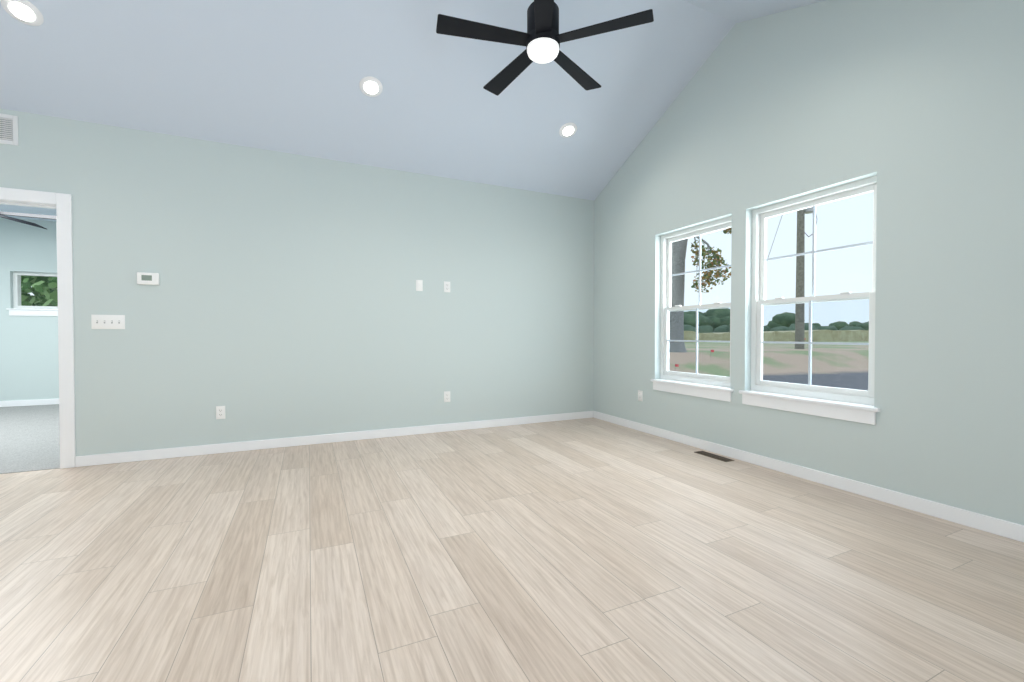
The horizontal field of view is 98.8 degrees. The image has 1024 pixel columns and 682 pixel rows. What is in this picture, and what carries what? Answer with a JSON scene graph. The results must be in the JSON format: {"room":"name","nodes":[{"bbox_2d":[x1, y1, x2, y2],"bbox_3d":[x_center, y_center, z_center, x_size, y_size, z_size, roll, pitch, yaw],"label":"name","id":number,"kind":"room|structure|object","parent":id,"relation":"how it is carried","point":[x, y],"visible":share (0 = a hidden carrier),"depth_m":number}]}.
{"room":"empty living room","nodes":[
{"label":"empty living room","id":0,"kind":"room"},
{"bbox_2d":[0,204,55,221],"bbox_3d":[-6.093,-1.819,4.728,4.450,0.120,4.245,0,1,-25],"label":"ceiling","id":1,"kind":"structure","parent":0,"point":[24,209],"depth_m":6.02},
{"bbox_2d":[0,211,55,228],"bbox_3d":[-5.899,-1.559,4.957,1.269,0.406,1.333,0,1,-25],"label":"ceiling fan","id":2,"kind":"object","parent":1,"relation":"hanging from","point":[2,214],"visible":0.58,"depth_m":5.13},
{"bbox_2d":[0,217,58,400],"bbox_3d":[-6.955,-0.416,6.605,4.450,2.740,0.150,0,1,-25],"label":"wall","id":3,"kind":"structure","parent":0,"point":[29,364],"depth_m":6.43},
{"bbox_2d":[0,399,58,406],"bbox_3d":[-6.920,0.909,6.549,4.150,0.085,0.017,0,1,-25],"label":"baseboard","id":4,"kind":"structure","parent":3,"relation":"attached to","point":[39,401],"depth_m":6.45},
{"bbox_2d":[6,308,57,315],"bbox_3d":[-7.000,-0.423,6.525,0.710,0.107,0.102,0,1,-25],"label":"trim","id":5,"kind":"structure","parent":3,"relation":"attached to","point":[30,312],"depth_m":6.45},
{"bbox_2d":[13,272,57,308],"bbox_3d":[-7.040,-0.749,6.606,0.640,0.543,0.090,0,1,-25],"label":"window","id":6,"kind":"structure","parent":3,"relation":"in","point":[17,288],"depth_m":6.50},
{"bbox_2d":[0,404,59,473],"bbox_3d":[-6.061,1.040,4.702,4.450,0.124,4.395,0,1,-25],"label":"floor","id":7,"kind":"structure","parent":0,"point":[29,438],"depth_m":4.42},
{"bbox_2d":[0,108,593,455],"bbox_3d":[-3.023,-0.384,3.751,9.180,2.760,0.150,0,1,-25],"label":"wall","id":8,"kind":"structure","parent":0,"point":[284,299],"depth_m":4.13},
{"bbox_2d":[0,113,18,145],"bbox_3d":[-3.988,-1.587,3.199,0.560,0.220,0.012,0,1,-25],"label":"air vent","id":9,"kind":"object","parent":8,"relation":"in","point":[9,129],"visible":1,"depth_m":3.29},
{"bbox_2d":[0,187,75,468],"bbox_3d":[-3.984,-0.073,3.310,1.080,2.150,0.186,0,1,-25],"label":"door frame","id":10,"kind":"structure","parent":8,"relation":"attached to","point":[61,203],"depth_m":3.43},
{"bbox_2d":[91,315,124,328],"bbox_3d":[-3.265,-0.154,3.551,0.207,0.107,0.019,0,1,-25],"label":"switch plate","id":11,"kind":"object","parent":8,"relation":"attached to","point":[107,321],"visible":1,"depth_m":3.54},
{"bbox_2d":[137,272,159,284],"bbox_3d":[-3.027,-0.518,3.650,0.148,0.100,0.030,0,1,-25],"label":"thermostat","id":12,"kind":"object","parent":8,"relation":"attached to","point":[143,278],"visible":1,"depth_m":3.64},
{"bbox_2d":[216,406,224,418],"bbox_3d":[-2.580,0.634,3.885,0.070,0.115,0.012,0,1,-25],"label":"electrical outlet","id":13,"kind":"object","parent":8,"relation":"attached to","point":[220,412],"visible":1,"depth_m":3.88},
{"bbox_2d":[75,411,591,466],"bbox_3d":[-1.223,0.942,4.514,4.930,0.085,0.015,0,1,-25],"label":"baseboard","id":14,"kind":"structure","parent":8,"relation":"attached to","point":[143,455],"depth_m":4.16},
{"bbox_2d":[416,280,422,290],"bbox_3d":[-0.974,-0.584,4.611,0.070,0.115,0.015,0,1,-25],"label":"jack","id":15,"kind":"object","parent":8,"relation":"attached to","point":[419,285],"visible":1,"depth_m":4.61},
{"bbox_2d":[444,391,449,401],"bbox_3d":[-0.702,0.604,4.756,0.070,0.115,0.012,0,1,-25],"label":"electrical outlet","id":16,"kind":"object","parent":8,"relation":"attached to","point":[446,396],"visible":1,"depth_m":4.75},
{"bbox_2d":[444,281,449,291],"bbox_3d":[-0.700,-0.585,4.740,0.070,0.115,0.012,0,1,-25],"label":"power outlet","id":17,"kind":"object","parent":8,"relation":"attached to","point":[446,286],"visible":1,"depth_m":4.74},
{"bbox_2d":[0,0,824,200],"bbox_3d":[-1.207,-2.207,1.119,8.080,1.139,6.405,0,1,-25],"label":"ceiling","id":18,"kind":"structure","parent":0,"point":[285,76],"depth_m":3.55},
{"bbox_2d":[0,0,43,25],"bbox_3d":[-3.088,-2.080,2.766,0.186,0.016,0.186,0,-24,-25],"label":"recessed light","id":19,"kind":"object","parent":18,"relation":"in","point":[26,12],"visible":1,"depth_m":2.77},
{"bbox_2d":[359,76,382,96],"bbox_3d":[-1.167,-2.103,3.634,0.186,0.016,0.186,0,-24,-25],"label":"recessed light","id":20,"kind":"object","parent":18,"relation":"in","point":[369,86],"visible":1,"depth_m":3.62},
{"bbox_2d":[436,0,653,95],"bbox_3d":[0.175,-2.270,2.934,1.355,0.766,1.348,0,1,-25],"label":"fan","id":21,"kind":"object","parent":18,"relation":"hanging from","point":[541,39],"visible":1,"depth_m":2.84},
{"bbox_2d":[559,122,576,137],"bbox_3d":[0.567,-2.121,4.422,0.186,0.016,0.186,0,-24,-25],"label":"recessed light","id":22,"kind":"object","parent":18,"relation":"in","point":[566,130],"visible":1,"depth_m":4.41},
{"bbox_2d":[0,418,1023,681],"bbox_3d":[-1.175,1.094,1.099,8.080,0.120,6.255,0,1,-25],"label":"floor","id":23,"kind":"structure","parent":0,"point":[584,550],"depth_m":1.95},
{"bbox_2d":[695,451,734,461],"bbox_3d":[1.739,0.992,3.787,0.105,0.006,0.335,0,1,-25],"label":"floor vent","id":24,"kind":"object","parent":23,"relation":"in","point":[717,457],"visible":1,"depth_m":3.76},
{"bbox_2d":[594,0,1023,524],"bbox_3d":[2.337,-0.917,2.921,0.150,3.850,6.655,0,1,-25],"label":"wall","id":25,"kind":"structure","parent":0,"point":[916,107],"depth_m":2.77},
{"bbox_2d":[638,390,642,400],"bbox_3d":[1.397,0.596,4.781,0.012,0.115,0.070,0,1,-25],"label":"outlet","id":26,"kind":"object","parent":25,"relation":"attached to","point":[640,395],"visible":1,"depth_m":4.77},
{"bbox_2d":[660,216,731,387],"bbox_3d":[1.789,-0.346,4.211,0.085,1.500,0.905,0,1,-25],"label":"window","id":27,"kind":"structure","parent":25,"relation":"in","point":[667,240],"depth_m":4.32},
{"bbox_2d":[650,175,880,424],"bbox_3d":[1.963,-0.284,3.712,0.190,1.610,2.029,0,1,-25],"label":"window","id":28,"kind":"structure","parent":25,"relation":"in","point":[760,216],"depth_m":3.27},
{"bbox_2d":[592,411,1023,542],"bbox_3d":[2.315,0.967,2.800,0.014,0.085,6.105,0,1,-25],"label":"baseboard","id":29,"kind":"structure","parent":25,"relation":"attached to","point":[1000,527],"depth_m":2.91},
{"label":"outside","id":30,"kind":"structure","parent":0,"visible":0},
{"bbox_2d":[21,207,868,401],"bbox_3d":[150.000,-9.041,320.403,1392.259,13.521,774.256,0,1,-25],"label":"scenery","id":31,"kind":"structure","parent":30,"point":[32,300],"depth_m":18.84}
]}

